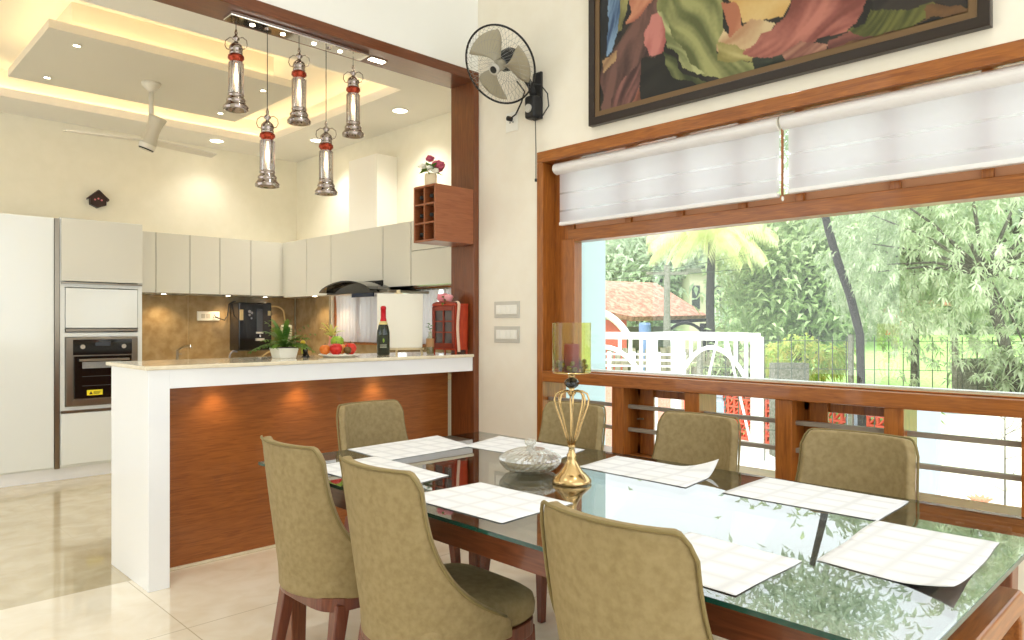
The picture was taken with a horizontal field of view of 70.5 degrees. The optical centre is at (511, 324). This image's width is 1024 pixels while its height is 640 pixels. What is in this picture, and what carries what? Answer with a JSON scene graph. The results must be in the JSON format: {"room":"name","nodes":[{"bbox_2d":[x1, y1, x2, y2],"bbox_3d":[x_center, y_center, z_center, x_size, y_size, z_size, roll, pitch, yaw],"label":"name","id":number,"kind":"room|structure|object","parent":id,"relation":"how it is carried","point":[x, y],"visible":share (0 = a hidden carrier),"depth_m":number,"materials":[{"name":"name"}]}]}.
{"room":"dining room","nodes":[
{"label":"dining room","id":0,"kind":"room"},
{"bbox_2d":[0,112,296,341],"bbox_3d":[-5.293,-0.420,5.503,8.150,3.440,0.150,0,0,-44],"label":"wall","id":1,"kind":"structure","parent":0,"point":[46,170],"depth_m":7.03,"materials":[{"name":"beige paint"}]},
{"bbox_2d":[86,190,108,207],"bbox_3d":[-3.863,-1.175,6.755,0.175,0.170,0.065,0,0,-44],"label":"wall ornament","id":2,"kind":"object","parent":1,"relation":"attached to","point":[97,199],"visible":1,"depth_m":6.74,"materials":[{"name":"brown wood"}]},
{"bbox_2d":[142,231,155,292],"bbox_3d":[-3.535,-0.586,6.871,0.174,0.572,0.360,0,0,-44],"label":"upper cabinet","id":3,"kind":"object","parent":1,"relation":"attached to","point":[148,238],"visible":0.56,"depth_m":6.76,"materials":[{"name":"white"}]},
{"bbox_2d":[155,232,189,293],"bbox_3d":[-3.361,-0.586,7.041,0.310,0.572,0.360,0,0,-44],"label":"upper cabinet","id":4,"kind":"object","parent":1,"relation":"attached to","point":[172,250],"visible":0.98,"depth_m":6.91,"materials":[{"name":"white"}]},
{"bbox_2d":[190,235,219,294],"bbox_3d":[-3.145,-0.586,7.253,0.290,0.572,0.360,0,0,-44],"label":"upper cabinet","id":5,"kind":"object","parent":1,"relation":"attached to","point":[204,251],"visible":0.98,"depth_m":7.12,"materials":[{"name":"white"}]},
{"bbox_2d":[219,238,250,295],"bbox_3d":[-2.927,-0.586,7.467,0.318,0.572,0.360,0,0,-44],"label":"upper cabinet","id":6,"kind":"object","parent":1,"relation":"attached to","point":[235,254],"visible":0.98,"depth_m":7.34,"materials":[{"name":"white"}]},
{"bbox_2d":[142,294,330,360],"bbox_3d":[-2.822,0.050,7.296,1.810,0.700,0.750,0,0,-44],"label":"backsplash","id":7,"kind":"structure","parent":1,"relation":"attached to","point":[170,323],"depth_m":7.46,"materials":[{"name":"brown stone"}]},
{"bbox_2d":[230,302,270,350],"bbox_3d":[-2.749,0.018,7.668,0.385,0.505,0.262,0,0,-44],"label":"coffee machine","id":8,"kind":"object","parent":7,"relation":"attached to","point":[247,319],"visible":0.98,"depth_m":7.57,"materials":[{"name":"black"}]},
{"bbox_2d":[250,240,278,296],"bbox_3d":[-2.700,-0.586,7.689,0.313,0.572,0.360,0,0,-44],"label":"upper cabinet","id":9,"kind":"object","parent":1,"relation":"attached to","point":[264,255],"visible":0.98,"depth_m":7.55,"materials":[{"name":"white"}]},
{"bbox_2d":[279,243,298,297],"bbox_3d":[-2.442,-0.591,7.928,0.383,0.562,0.380,0,0,-44],"label":"upper cabinet","id":10,"kind":"object","parent":1,"relation":"attached to","point":[281,245],"visible":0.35,"depth_m":7.70,"materials":[{"name":"white"}]},
{"bbox_2d":[0,0,450,161],"bbox_3d":[-4.026,-2.005,4.212,8.150,0.330,3.768,0,0,-44],"label":"ceiling","id":11,"kind":"structure","parent":0,"point":[97,84],"depth_m":5.54,"materials":[{"name":"white paint"}]},
{"bbox_2d":[63,80,216,157],"bbox_3d":[-2.775,-1.578,5.492,1.073,0.525,0.196,0,0,-44],"label":"ceiling fan","id":12,"kind":"object","parent":11,"relation":"hanging from","point":[149,141],"visible":1,"depth_m":5.48,"materials":[{"name":"beige metal"}]},
{"bbox_2d":[0,473,727,639],"bbox_3d":[-1.596,1.360,1.734,8.150,0.120,10.710,0,0,-44],"label":"floor","id":13,"kind":"structure","parent":0,"point":[233,598],"depth_m":3.59,"materials":[{"name":"beige tile"}]},
{"bbox_2d":[0,213,58,487],"bbox_3d":[-4.392,0.205,5.859,1.135,2.190,0.604,0,0,-44],"label":"tall cabinet","id":14,"kind":"object","parent":13,"relation":"on","point":[29,245],"visible":1,"depth_m":5.89,"materials":[{"name":"white"}]},
{"bbox_2d":[58,217,141,479],"bbox_3d":[-3.755,0.200,6.477,0.650,2.200,0.614,0,0,-44],"label":"oven column","id":15,"kind":"structure","parent":13,"relation":"on","point":[100,262],"depth_m":6.21,"materials":[{"name":"white"}]},
{"bbox_2d":[61,410,110,465],"bbox_3d":[-3.542,0.960,6.269,0.633,0.430,0.018,0,0,-44],"label":"drawer","id":16,"kind":"object","parent":15,"relation":"in","point":[86,435],"depth_m":6.17,"materials":[{"name":"white"}]},
{"bbox_2d":[65,336,137,406],"bbox_3d":[-3.702,0.396,6.430,0.560,0.581,0.555,0,0,-44],"label":"oven","id":17,"kind":"object","parent":15,"relation":"in","point":[87,374],"visible":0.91,"depth_m":6.20,"materials":[{"name":"silver metal"}]},
{"bbox_2d":[106,352,473,592],"bbox_3d":[-1.235,0.750,4.453,2.113,1.100,0.633,0,0,-44],"label":"kitchen island","id":18,"kind":"object","parent":13,"relation":"on","point":[189,487],"depth_m":4.00,"materials":[{"name":"white laminate"}]},
{"bbox_2d":[248,319,315,358],"bbox_3d":[-1.363,0.079,4.398,0.338,0.242,0.384,0,0,16],"label":"potted fern","id":19,"kind":"object","parent":18,"relation":"on","point":[284,338],"visible":1,"depth_m":4.35,"materials":[{"name":"green plant"}]},
{"bbox_2d":[269,348,297,358],"bbox_3d":[-1.381,0.169,4.388,0.128,0.062,0.128,0,0,-44],"label":"pot","id":20,"kind":"object","parent":18,"relation":"on","point":[280,353],"depth_m":4.34,"materials":[{"name":"white ceramic"}]},
{"bbox_2d":[106,352,473,370],"bbox_3d":[-1.235,0.210,4.453,2.113,0.020,0.633,0,0,-44],"label":"countertop","id":21,"kind":"structure","parent":18,"relation":"on","point":[146,365],"depth_m":4.08,"materials":[{"name":"beige stone"}]},
{"bbox_2d":[377,306,389,354],"bbox_3d":[-0.852,0.036,4.795,0.087,0.327,0.087,0,0,30],"label":"bottle","id":22,"kind":"object","parent":18,"relation":"on","point":[383,333],"visible":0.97,"depth_m":4.76,"materials":[{"name":"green glass"}]},
{"bbox_2d":[390,290,423,353],"bbox_3d":[-0.792,-0.023,5.064,0.320,0.449,0.190,0,0,-19],"label":"easel","id":23,"kind":"object","parent":18,"relation":"on","point":[397,291],"visible":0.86,"depth_m":5.01,"materials":[{"name":"beige wood"}]},
{"bbox_2d":[377,293,422,347],"bbox_3d":[-0.771,-0.030,5.016,0.332,0.375,0.096,0,0,-19],"label":"board","id":24,"kind":"object","parent":23,"relation":"on","point":[404,312],"visible":0.8,"depth_m":5.01,"materials":[{"name":"white plastic"}]},
{"bbox_2d":[432,301,467,353],"bbox_3d":[-0.433,0.018,5.045,0.124,0.365,0.258,0,0,-44],"label":"lantern","id":25,"kind":"object","parent":18,"relation":"on","point":[444,317],"visible":0.93,"depth_m":4.98,"materials":[{"name":"red wood"}]},
{"bbox_2d":[260,435,359,639],"bbox_3d":[-0.605,0.847,2.607,0.554,0.911,0.518,0,0,-44],"label":"dining chair","id":26,"kind":"object","parent":13,"relation":"on","point":[316,569],"visible":0.79,"depth_m":2.38,"materials":[{"name":"beige fabric"}]},
{"bbox_2d":[336,399,460,562],"bbox_3d":[-0.565,0.847,3.531,0.554,0.911,0.518,0,0,43],"label":"dining chair","id":27,"kind":"object","parent":13,"relation":"on","point":[374,422],"visible":0.25,"depth_m":3.68,"materials":[{"name":"beige fabric"}]},
{"bbox_2d":[339,455,535,639],"bbox_3d":[-0.234,0.847,2.215,0.554,0.911,0.518,0,0,-43],"label":"dining chair","id":28,"kind":"object","parent":13,"relation":"on","point":[406,591],"visible":1,"depth_m":2.00,"materials":[{"name":"beige fabric"}]},
{"bbox_2d":[480,400,605,622],"bbox_3d":[0.161,0.847,3.472,0.554,0.911,0.518,0,0,-44],"label":"dining chair","id":29,"kind":"object","parent":13,"relation":"on","point":[591,435],"visible":0.28,"depth_m":3.57,"materials":[{"name":"beige fabric"}]},
{"bbox_2d":[540,500,713,639],"bbox_3d":[0.355,0.847,1.657,0.554,0.911,0.518,0,0,-44],"label":"dining chair","id":30,"kind":"object","parent":13,"relation":"on","point":[608,579],"visible":1,"depth_m":1.44,"materials":[{"name":"brown fabric"}]},
{"bbox_2d":[258,431,1023,639],"bbox_3d":[0.250,0.925,2.466,1.192,0.750,2.412,0,0,-44],"label":"dining table","id":31,"kind":"object","parent":13,"relation":"on","point":[878,608],"visible":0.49,"depth_m":1.97,"materials":[{"name":"clear glass"}]},
{"bbox_2d":[326,456,448,482],"bbox_3d":[-0.491,0.548,2.712,0.336,0.002,0.559,0,0,-44],"label":"placemat","id":32,"kind":"object","parent":31,"relation":"on","point":[424,475],"visible":0.41,"depth_m":2.78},
{"bbox_2d":[348,435,471,459],"bbox_3d":[-0.433,0.548,3.262,0.551,0.002,0.381,0,0,-44],"label":"placemat","id":33,"kind":"object","parent":31,"relation":"on","point":[432,444],"visible":1,"depth_m":3.24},
{"bbox_2d":[424,482,572,522],"bbox_3d":[-0.079,0.548,2.268,0.324,0.002,0.453,0,0,-44],"label":"placemat","id":34,"kind":"object","parent":31,"relation":"on","point":[482,500],"visible":0.91,"depth_m":2.25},
{"bbox_2d":[468,436,584,457],"bbox_3d":[0.041,0.548,3.241,0.321,0.002,0.630,0,0,-44],"label":"placemat","id":35,"kind":"object","parent":31,"relation":"on","point":[502,444],"visible":0.71,"depth_m":3.27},
{"bbox_2d":[499,438,560,474],"bbox_3d":[0.069,0.486,2.722,0.234,0.124,0.234,0,0,-44],"label":"crystal bowl","id":36,"kind":"object","parent":31,"relation":"on","point":[523,463],"visible":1,"depth_m":2.69,"materials":[{"name":"glass"}]},
{"bbox_2d":[552,323,591,486],"bbox_3d":[0.208,0.270,2.524,0.140,0.556,0.140,0,0,-44],"label":"candle holder","id":37,"kind":"object","parent":31,"relation":"on","point":[571,474],"visible":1,"depth_m":2.50,"materials":[{"name":"gold metal"}]},
{"bbox_2d":[564,344,578,371],"bbox_3d":[0.208,0.115,2.524,0.054,0.097,0.054,0,0,-44],"label":"candle","id":38,"kind":"object","parent":37,"relation":"on","point":[571,351],"depth_m":2.50,"materials":[{"name":"red wax"}]},
{"bbox_2d":[553,371,590,377],"bbox_3d":[0.208,0.174,2.524,0.132,0.021,0.131,0,0,-44],"label":"cup","id":39,"kind":"object","parent":37,"relation":"on","point":[571,374],"depth_m":2.50,"materials":[{"name":"gold metal"}]},
{"bbox_2d":[580,456,718,487],"bbox_3d":[0.512,0.523,2.739,0.310,0.052,0.528,0,0,-44],"label":"placemat","id":40,"kind":"object","parent":31,"relation":"on","point":[682,476],"visible":1,"depth_m":2.71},
{"bbox_2d":[684,532,801,595],"bbox_3d":[0.459,0.548,1.696,0.332,0.002,0.323,0,0,-44],"label":"placemat","id":41,"kind":"object","parent":31,"relation":"on","point":[726,567],"visible":0.52,"depth_m":1.66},
{"bbox_2d":[722,477,908,520],"bbox_3d":[0.970,0.548,2.316,0.334,0.002,0.490,0,0,-44],"label":"placemat","id":42,"kind":"object","parent":31,"relation":"on","point":[854,504],"visible":1,"depth_m":2.29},
{"bbox_2d":[817,520,999,586],"bbox_3d":[0.957,0.538,1.746,0.492,0.022,0.314,0,0,-44],"label":"placemat","id":43,"kind":"object","parent":31,"relation":"on","point":[886,550],"visible":1,"depth_m":1.73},
{"bbox_2d":[652,411,740,541],"bbox_3d":[0.666,0.847,3.021,0.554,0.911,0.518,0,0,-44],"label":"dining chair","id":44,"kind":"object","parent":13,"relation":"on","point":[692,438],"visible":0.38,"depth_m":3.18,"materials":[{"name":"beige fabric"}]},
{"bbox_2d":[760,428,919,599],"bbox_3d":[1.099,0.847,2.473,0.554,0.911,0.518,0,0,-44],"label":"dining chair","id":45,"kind":"object","parent":13,"relation":"on","point":[870,462],"visible":0.43,"depth_m":2.58,"materials":[{"name":"beige fabric"}]},
{"bbox_2d":[258,0,477,71],"bbox_3d":[-2.935,-2.572,2.521,7.341,1.655,0.226,0,0,-44],"label":"wall","id":46,"kind":"structure","parent":0,"point":[442,30],"depth_m":4.61,"materials":[{"name":"white paint"}]},
{"bbox_2d":[224,10,368,60],"bbox_3d":[-1.224,-1.663,4.200,0.865,0.033,0.110,0,0,-44],"label":"rail","id":47,"kind":"object","parent":46,"relation":"attached to","point":[234,17],"visible":1,"depth_m":4.14,"materials":[{"name":"silver metal"}]},
{"bbox_2d":[223,29,248,113],"bbox_3d":[-1.498,-1.410,3.930,0.135,0.490,0.135,0,0,-44],"label":"pendant lamp","id":48,"kind":"object","parent":47,"relation":"hanging from","point":[235,102],"visible":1,"depth_m":3.91,"materials":[{"name":"silver metal"}]},
{"bbox_2d":[255,31,279,188],"bbox_3d":[-1.370,-1.214,4.056,0.135,0.882,0.135,0,0,-44],"label":"pendant lamp","id":49,"kind":"object","parent":47,"relation":"hanging from","point":[267,179],"visible":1,"depth_m":4.03,"materials":[{"name":"silver metal"}]},
{"bbox_2d":[287,48,310,126],"bbox_3d":[-1.233,-1.410,4.191,0.135,0.490,0.135,0,0,-44],"label":"pendant lamp","id":50,"kind":"object","parent":47,"relation":"hanging from","point":[298,115],"visible":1,"depth_m":4.17,"materials":[{"name":"silver metal"}]},
{"bbox_2d":[314,121,337,195],"bbox_3d":[-1.108,-1.216,4.314,0.135,0.878,0.135,0,0,-44],"label":"pendant lamp","id":51,"kind":"object","parent":47,"relation":"hanging from","point":[325,187],"visible":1,"depth_m":4.29,"materials":[{"name":"silver metal"}]},
{"bbox_2d":[342,57,363,138],"bbox_3d":[-0.975,-1.402,4.444,0.135,0.490,0.135,0,0,-44],"label":"pendant lamp","id":52,"kind":"object","parent":47,"relation":"hanging from","point":[353,130],"visible":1,"depth_m":4.42,"materials":[{"name":"silver metal"}]},
{"bbox_2d":[154,0,478,88],"bbox_3d":[-2.935,-1.712,2.521,7.341,0.065,0.246,0,0,-44],"label":"ceiling beam","id":53,"kind":"structure","parent":46,"relation":"attached to","point":[400,60],"depth_m":4.30,"materials":[{"name":"brown wood"}]},
{"bbox_2d":[297,112,450,335],"bbox_3d":[-1.104,-0.420,6.944,0.150,3.440,3.960,0,0,-44],"label":"wall","id":54,"kind":"structure","parent":0,"point":[317,216],"depth_m":7.15,"materials":[{"name":"beige paint"}]},
{"bbox_2d":[284,239,333,297],"bbox_3d":[-2.128,-0.581,7.631,0.350,0.582,0.473,0,0,-44],"label":"upper cabinet","id":55,"kind":"object","parent":54,"relation":"attached to","point":[295,252],"visible":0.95,"depth_m":7.50,"materials":[{"name":"white"}]},
{"bbox_2d":[307,235,330,295],"bbox_3d":[-1.792,-0.581,7.289,0.350,0.582,0.471,0,0,-44],"label":"upper cabinet","id":56,"kind":"object","parent":54,"relation":"attached to","point":[318,248],"visible":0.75,"depth_m":7.16,"materials":[{"name":"white"}]},
{"bbox_2d":[331,226,382,283],"bbox_3d":[-1.318,-0.633,6.805,0.350,0.477,0.870,0,0,-44],"label":"upper cabinet","id":57,"kind":"object","parent":54,"relation":"attached to","point":[357,255],"visible":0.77,"depth_m":6.66,"materials":[{"name":"white"}]},
{"bbox_2d":[349,153,396,231],"bbox_3d":[-1.329,-1.226,6.906,0.225,0.708,0.480,0,0,-44],"label":"box","id":58,"kind":"object","parent":57,"relation":"on","point":[372,178],"visible":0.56,"depth_m":6.77,"materials":[{"name":"white"}]},
{"bbox_2d":[319,280,428,297],"bbox_3d":[-1.315,-0.320,6.610,0.540,0.149,1.120,0,0,-44],"label":"hood","id":59,"kind":"object","parent":57,"relation":"attached to","point":[354,289],"visible":0.89,"depth_m":6.38,"materials":[{"name":"black metal"}]},
{"bbox_2d":[344,344,450,353],"bbox_3d":[-1.036,0.292,6.758,0.015,0.215,2.500,0,0,-44],"label":"backsplash","id":60,"kind":"structure","parent":54,"relation":"attached to","point":[361,349],"depth_m":7.07,"materials":[{"name":"brown stone"}]},
{"bbox_2d":[383,221,435,287],"bbox_3d":[-0.867,-0.601,6.346,0.350,0.542,0.403,0,0,-44],"label":"upper cabinet","id":61,"kind":"object","parent":54,"relation":"attached to","point":[397,251],"visible":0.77,"depth_m":6.22,"materials":[{"name":"white"}]},
{"bbox_2d":[411,221,450,285],"bbox_3d":[-0.466,-0.601,5.937,0.350,0.542,0.730,0,0,-44],"label":"upper cabinet","id":62,"kind":"object","parent":54,"relation":"attached to","point":[430,264],"visible":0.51,"depth_m":5.91,"materials":[{"name":"white"}]},
{"bbox_2d":[417,287,450,290],"bbox_3d":[-1.124,-0.315,6.826,0.045,0.014,2.120,0,0,-44],"label":"curtain rod","id":63,"kind":"object","parent":54,"relation":"attached to","point":[448,287],"visible":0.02,"depth_m":6.34,"materials":[{"name":"silver metal"}]},
{"bbox_2d":[336,296,360,341],"bbox_3d":[-1.669,-0.075,7.357,0.033,0.490,0.480,0,0,-44],"label":"curtain","id":64,"kind":"object","parent":63,"relation":"hanging from","point":[346,305],"visible":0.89,"depth_m":7.36,"materials":[{"name":"white fabric"}]},
{"bbox_2d":[354,296,376,342],"bbox_3d":[-1.337,-0.075,7.023,0.033,0.490,0.740,0,0,-44],"label":"curtain","id":65,"kind":"object","parent":63,"relation":"hanging from","point":[366,307],"visible":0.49,"depth_m":7.09,"materials":[{"name":"white fabric"}]},
{"bbox_2d":[416,288,438,343],"bbox_3d":[-0.813,-0.075,6.487,0.031,0.490,0.500,0,0,-44],"label":"curtain","id":66,"kind":"object","parent":63,"relation":"hanging from","point":[429,299],"visible":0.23,"depth_m":6.42,"materials":[{"name":"white fabric"}]},
{"bbox_2d":[478,0,1023,639],"bbox_3d":[2.200,-1.050,2.699,0.240,4.700,6.772,0,0,-44],"label":"wall","id":67,"kind":"structure","parent":0,"point":[555,32],"depth_m":4.65,"materials":[{"name":"beige paint"}]},
{"bbox_2d":[414,183,472,246],"bbox_3d":[-0.466,-0.743,4.941,0.335,0.376,0.234,0,0,-44],"label":"wine rack","id":68,"kind":"object","parent":67,"relation":"attached to","point":[451,225],"visible":1,"depth_m":4.86,"materials":[{"name":"brown wood"}]},
{"bbox_2d":[419,155,444,184],"bbox_3d":[-0.541,-1.036,4.869,0.186,0.212,0.178,0,0,-23],"label":"flower vase","id":69,"kind":"object","parent":68,"relation":"on","point":[437,166],"visible":1,"depth_m":4.84,"materials":[{"name":"beige"}]},
{"bbox_2d":[451,81,478,434],"bbox_3d":[-0.331,-0.190,5.075,0.046,2.980,0.246,0,0,-44],"label":"column","id":70,"kind":"structure","parent":67,"relation":"attached to","point":[465,97],"depth_m":5.02,"materials":[{"name":"brown wood"}]},
{"bbox_2d":[465,24,548,181],"bbox_3d":[-0.025,-1.345,4.479,0.444,0.893,0.481,0,0,-44],"label":"wall fan","id":71,"kind":"object","parent":67,"relation":"attached to","point":[489,44],"visible":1,"depth_m":4.43,"materials":[{"name":"black"}]},
{"bbox_2d":[494,326,519,342],"bbox_3d":[-0.029,0.064,4.789,0.016,0.108,0.238,0,0,-44],"label":"switch plate","id":72,"kind":"object","parent":67,"relation":"attached to","point":[502,334],"visible":1,"depth_m":4.78,"materials":[{"name":"grey plastic"}]},
{"bbox_2d":[494,301,519,317],"bbox_3d":[-0.029,-0.103,4.789,0.016,0.108,0.238,0,0,-44],"label":"switch plate","id":73,"kind":"object","parent":67,"relation":"attached to","point":[503,309],"visible":1,"depth_m":4.78,"materials":[{"name":"grey plastic"}]},
{"bbox_2d":[537,39,1023,516],"bbox_3d":[1.663,-0.147,3.223,0.231,1.895,4.073,0,0,-44],"label":"window","id":74,"kind":"structure","parent":67,"relation":"in","point":[801,406],"depth_m":3.54,"materials":[{"name":"brown wood"}]},
{"bbox_2d":[552,116,780,225],"bbox_3d":[0.789,-0.822,4.043,0.068,0.397,1.465,0,0,-44],"label":"roller blind","id":75,"kind":"object","parent":74,"relation":"attached to","point":[739,163],"visible":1,"depth_m":3.94,"materials":[{"name":"white fabric"}]},
{"bbox_2d":[779,63,1023,200],"bbox_3d":[2.039,-0.811,2.768,0.068,0.418,2.105,0,0,-44],"label":"roller blind","id":76,"kind":"object","parent":74,"relation":"attached to","point":[974,121],"visible":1,"depth_m":3.11,"materials":[{"name":"white fabric"}]},
{"bbox_2d":[588,0,992,127],"bbox_3d":[1.169,-1.734,3.547,0.045,1.133,2.014,0,0,-44],"label":"framed painting","id":77,"kind":"object","parent":67,"relation":"attached to","point":[645,56],"visible":1,"depth_m":3.62,"materials":[{"name":"black"}]},
{"label":"outside","id":78,"kind":"structure","parent":0,"visible":0},
{"bbox_2d":[786,333,1023,421],"bbox_3d":[12.738,0.974,21.333,23.998,1.434,11.081,0,0,-44],"label":"grass bank","id":79,"kind":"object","parent":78,"point":[881,359],"visible":0.17,"depth_m":16.68,"materials":[{"name":"green plant"}]},
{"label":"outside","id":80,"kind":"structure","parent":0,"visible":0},
{"bbox_2d":[737,440,1020,506],"bbox_3d":[1.038,2.250,10.824,9.359,0.100,30.000,0,0,-44],"label":"paving","id":81,"kind":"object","parent":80,"point":[745,452],"depth_m":11.10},
{"bbox_2d":[566,240,604,444],"bbox_3d":[0.361,-0.500,5.201,0.639,5.400,0.280,0,0,-44],"label":"wall","id":82,"kind":"structure","parent":81,"relation":"on","point":[593,253],"depth_m":5.23,"materials":[{"name":"teal"}]},
{"bbox_2d":[605,352,685,445],"bbox_3d":[2.084,1.327,12.400,1.745,1.735,0.300,0,0,14],"label":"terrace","id":83,"kind":"object","parent":81,"relation":"on","point":[662,402],"visible":0.21,"depth_m":12.35,"materials":[{"name":"white paint"}]},
{"bbox_2d":[605,331,762,468],"bbox_3d":[1.852,1.140,8.242,1.418,2.120,2.396,0,0,-44],"label":"pergola","id":84,"kind":"object","parent":81,"relation":"on","point":[652,338],"visible":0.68,"depth_m":7.79,"materials":[{"name":"white metal"}]},
{"bbox_2d":[708,341,750,447],"bbox_3d":[2.349,0.929,8.100,0.640,1.523,0.640,0,0,-44],"label":"swing","id":85,"kind":"object","parent":81,"relation":"on","point":[716,342],"visible":0.05,"depth_m":8.09,"materials":[{"name":"white metal"}]},
{"bbox_2d":[769,363,808,456],"bbox_3d":[4.668,1.420,12.200,0.573,1.560,0.250,0,0,0],"label":"wall stub","id":86,"kind":"structure","parent":81,"relation":"on","point":[797,374],"depth_m":12.07,"materials":[{"name":"concrete"}]},
{"bbox_2d":[684,395,958,443],"bbox_3d":[4.864,1.690,13.106,0.277,1.020,6.475,0,0,-27],"label":"wall","id":87,"kind":"structure","parent":81,"relation":"on","point":[747,407],"depth_m":13.71,"materials":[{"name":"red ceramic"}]},
{"bbox_2d":[779,129,865,425],"bbox_3d":[4.317,-1.094,10.621,4.872,6.591,3.950,0,0,-44],"label":"leaning tree","id":88,"kind":"object","parent":81,"relation":"on","point":[860,343],"visible":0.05,"depth_m":10.56,"materials":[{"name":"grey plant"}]},
{"bbox_2d":[697,334,1023,460],"bbox_3d":[5.948,1.175,11.255,5.952,2.050,0.096,0,0,15],"label":"wire fence","id":89,"kind":"object","parent":81,"relation":"on","point":[700,367],"visible":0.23,"depth_m":11.40,"materials":[{"name":"grey"}]},
{"bbox_2d":[917,410,940,494],"bbox_3d":[4.896,1.560,8.500,0.200,1.280,0.200,0,0,-44],"label":"gate pillar","id":90,"kind":"structure","parent":81,"relation":"on","point":[929,450],"depth_m":8.43,"materials":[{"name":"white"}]},
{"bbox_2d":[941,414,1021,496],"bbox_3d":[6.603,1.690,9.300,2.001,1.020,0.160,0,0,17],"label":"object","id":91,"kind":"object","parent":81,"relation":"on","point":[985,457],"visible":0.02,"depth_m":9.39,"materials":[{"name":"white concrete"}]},
{"bbox_2d":[958,358,1006,414],"bbox_3d":[7.263,1.360,11.200,0.665,1.680,0.250,0,0,0],"label":"wall stub","id":92,"kind":"structure","parent":81,"relation":"on","point":[966,385],"depth_m":11.08,"materials":[{"name":"concrete"}]},
{"bbox_2d":[975,340,1023,394],"bbox_3d":[7.342,1.210,10.483,1.167,1.981,1.131,0,0,-9],"label":"shrub","id":93,"kind":"object","parent":81,"relation":"on","point":[1018,373],"visible":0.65,"depth_m":10.37,"materials":[{"name":"green plant"}]},
{"bbox_2d":[984,385,1020,504],"bbox_3d":[4.247,1.353,6.194,0.350,1.694,0.397,0,0,9],"label":"bare sapling","id":94,"kind":"object","parent":81,"relation":"on","point":[1004,418],"visible":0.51,"depth_m":6.20,"materials":[{"name":"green plant"}]},
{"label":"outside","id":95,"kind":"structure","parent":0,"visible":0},
{"bbox_2d":[690,372,883,436],"bbox_3d":[19.121,2.310,39.770,57.000,0.180,130.000,0,0,-44],"label":"lawn","id":96,"kind":"structure","parent":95,"point":[690,372],"depth_m":16.32,"materials":[{"name":"green plant"}]},
{"bbox_2d":[605,281,705,372],"bbox_3d":[3.605,0.304,22.078,4.877,3.791,5.114,0,0,10],"label":"house","id":97,"kind":"structure","parent":96,"relation":"on","point":[626,301],"depth_m":22.10,"materials":[{"name":"tile"}]},
{"bbox_2d":[605,236,721,346],"bbox_3d":[7.374,-2.317,40.072,14.902,9.674,14.864,0,0,15],"label":"shade tree","id":98,"kind":"object","parent":96,"relation":"on","point":[612,260],"visible":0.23,"depth_m":35.38,"materials":[{"name":"green plant"}]},
{"bbox_2d":[605,255,749,370],"bbox_3d":[3.930,0.138,17.699,5.746,4.125,0.660,0,0,-20],"label":"utility pole","id":99,"kind":"object","parent":96,"relation":"on","point":[667,316],"visible":0.68,"depth_m":17.44,"materials":[{"name":"concrete"}]},
{"bbox_2d":[605,346,787,425],"bbox_3d":[3.526,1.340,16.261,5.166,1.719,0.098,0,0,17],"label":"fence","id":100,"kind":"object","parent":96,"relation":"on","point":[662,350],"visible":0.1,"depth_m":16.13,"materials":[{"name":"white metal"}]},
{"bbox_2d":[676,268,733,371],"bbox_3d":[9.486,-0.100,35.125,2.705,5.100,4.150,0,0,0],"label":"building","id":101,"kind":"structure","parent":96,"relation":"on","point":[697,278],"depth_m":34.00,"materials":[{"name":"beige paint"}]},
{"bbox_2d":[646,224,778,375],"bbox_3d":[5.184,-0.473,19.006,3.341,5.360,3.248,0,0,-44],"label":"coconut palm","id":102,"kind":"object","parent":96,"relation":"on","point":[710,238],"visible":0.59,"depth_m":18.41,"materials":[{"name":"green plant"}]},
{"bbox_2d":[681,319,784,408],"bbox_3d":[4.953,1.046,16.117,3.274,2.361,3.213,0,0,13],"label":"shrub","id":103,"kind":"object","parent":96,"relation":"on","point":[717,360],"visible":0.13,"depth_m":15.65,"materials":[{"name":"green plant"}]},
{"bbox_2d":[706,248,842,355],"bbox_3d":[10.001,-0.229,25.879,6.674,6.249,6.555,0,0,38],"label":"shade tree","id":104,"kind":"object","parent":96,"relation":"on","point":[735,322],"visible":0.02,"depth_m":25.87,"materials":[{"name":"green plant"}]},
{"bbox_2d":[750,333,855,382],"bbox_3d":[5.434,1.171,13.480,2.358,2.060,1.783,0,0,-44],"label":"bush","id":105,"kind":"object","parent":96,"relation":"on","point":[839,355],"visible":0.7,"depth_m":13.08,"materials":[{"name":"green plant"}]},
{"bbox_2d":[694,173,927,350],"bbox_3d":[8.089,-1.296,19.593,6.200,7.060,6.560,0,0,-10],"label":"shade tree","id":106,"kind":"object","parent":96,"relation":"on","point":[806,304],"visible":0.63,"depth_m":19.02,"materials":[{"name":"green plant"}]},
{"bbox_2d":[692,174,1022,344],"bbox_3d":[14.139,-2.636,30.061,13.131,9.940,13.487,0,0,5],"label":"shade tree","id":107,"kind":"object","parent":96,"relation":"on","point":[716,282],"visible":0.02,"depth_m":31.17,"materials":[{"name":"green plant"}]},
{"bbox_2d":[844,300,950,334],"bbox_3d":[11.638,0.810,22.000,3.039,3.080,1.200,0,0,0],"label":"outbuilding","id":108,"kind":"structure","parent":96,"relation":"on","point":[943,331],"depth_m":21.85,"materials":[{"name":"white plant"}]},
{"bbox_2d":[800,196,1023,392],"bbox_3d":[6.871,-0.609,10.498,4.885,5.692,4.881,0,0,2],"label":"tree","id":109,"kind":"object","parent":96,"relation":"on","point":[984,272],"visible":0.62,"depth_m":10.30,"materials":[{"name":"green plant"}]},
{"bbox_2d":[831,200,1016,388],"bbox_3d":[6.979,-0.261,12.443,2.882,4.954,2.845,0,0,-1],"label":"tree","id":110,"kind":"object","parent":96,"relation":"on","point":[913,366],"visible":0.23,"depth_m":12.14,"materials":[{"name":"green plant"}]},
{"bbox_2d":[852,198,1023,335],"bbox_3d":[16.427,-3.276,24.175,12.920,12.418,13.158,0,0,30],"label":"shade tree","id":111,"kind":"object","parent":96,"relation":"on","point":[1014,220],"visible":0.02,"depth_m":22.82,"materials":[{"name":"green plant"}]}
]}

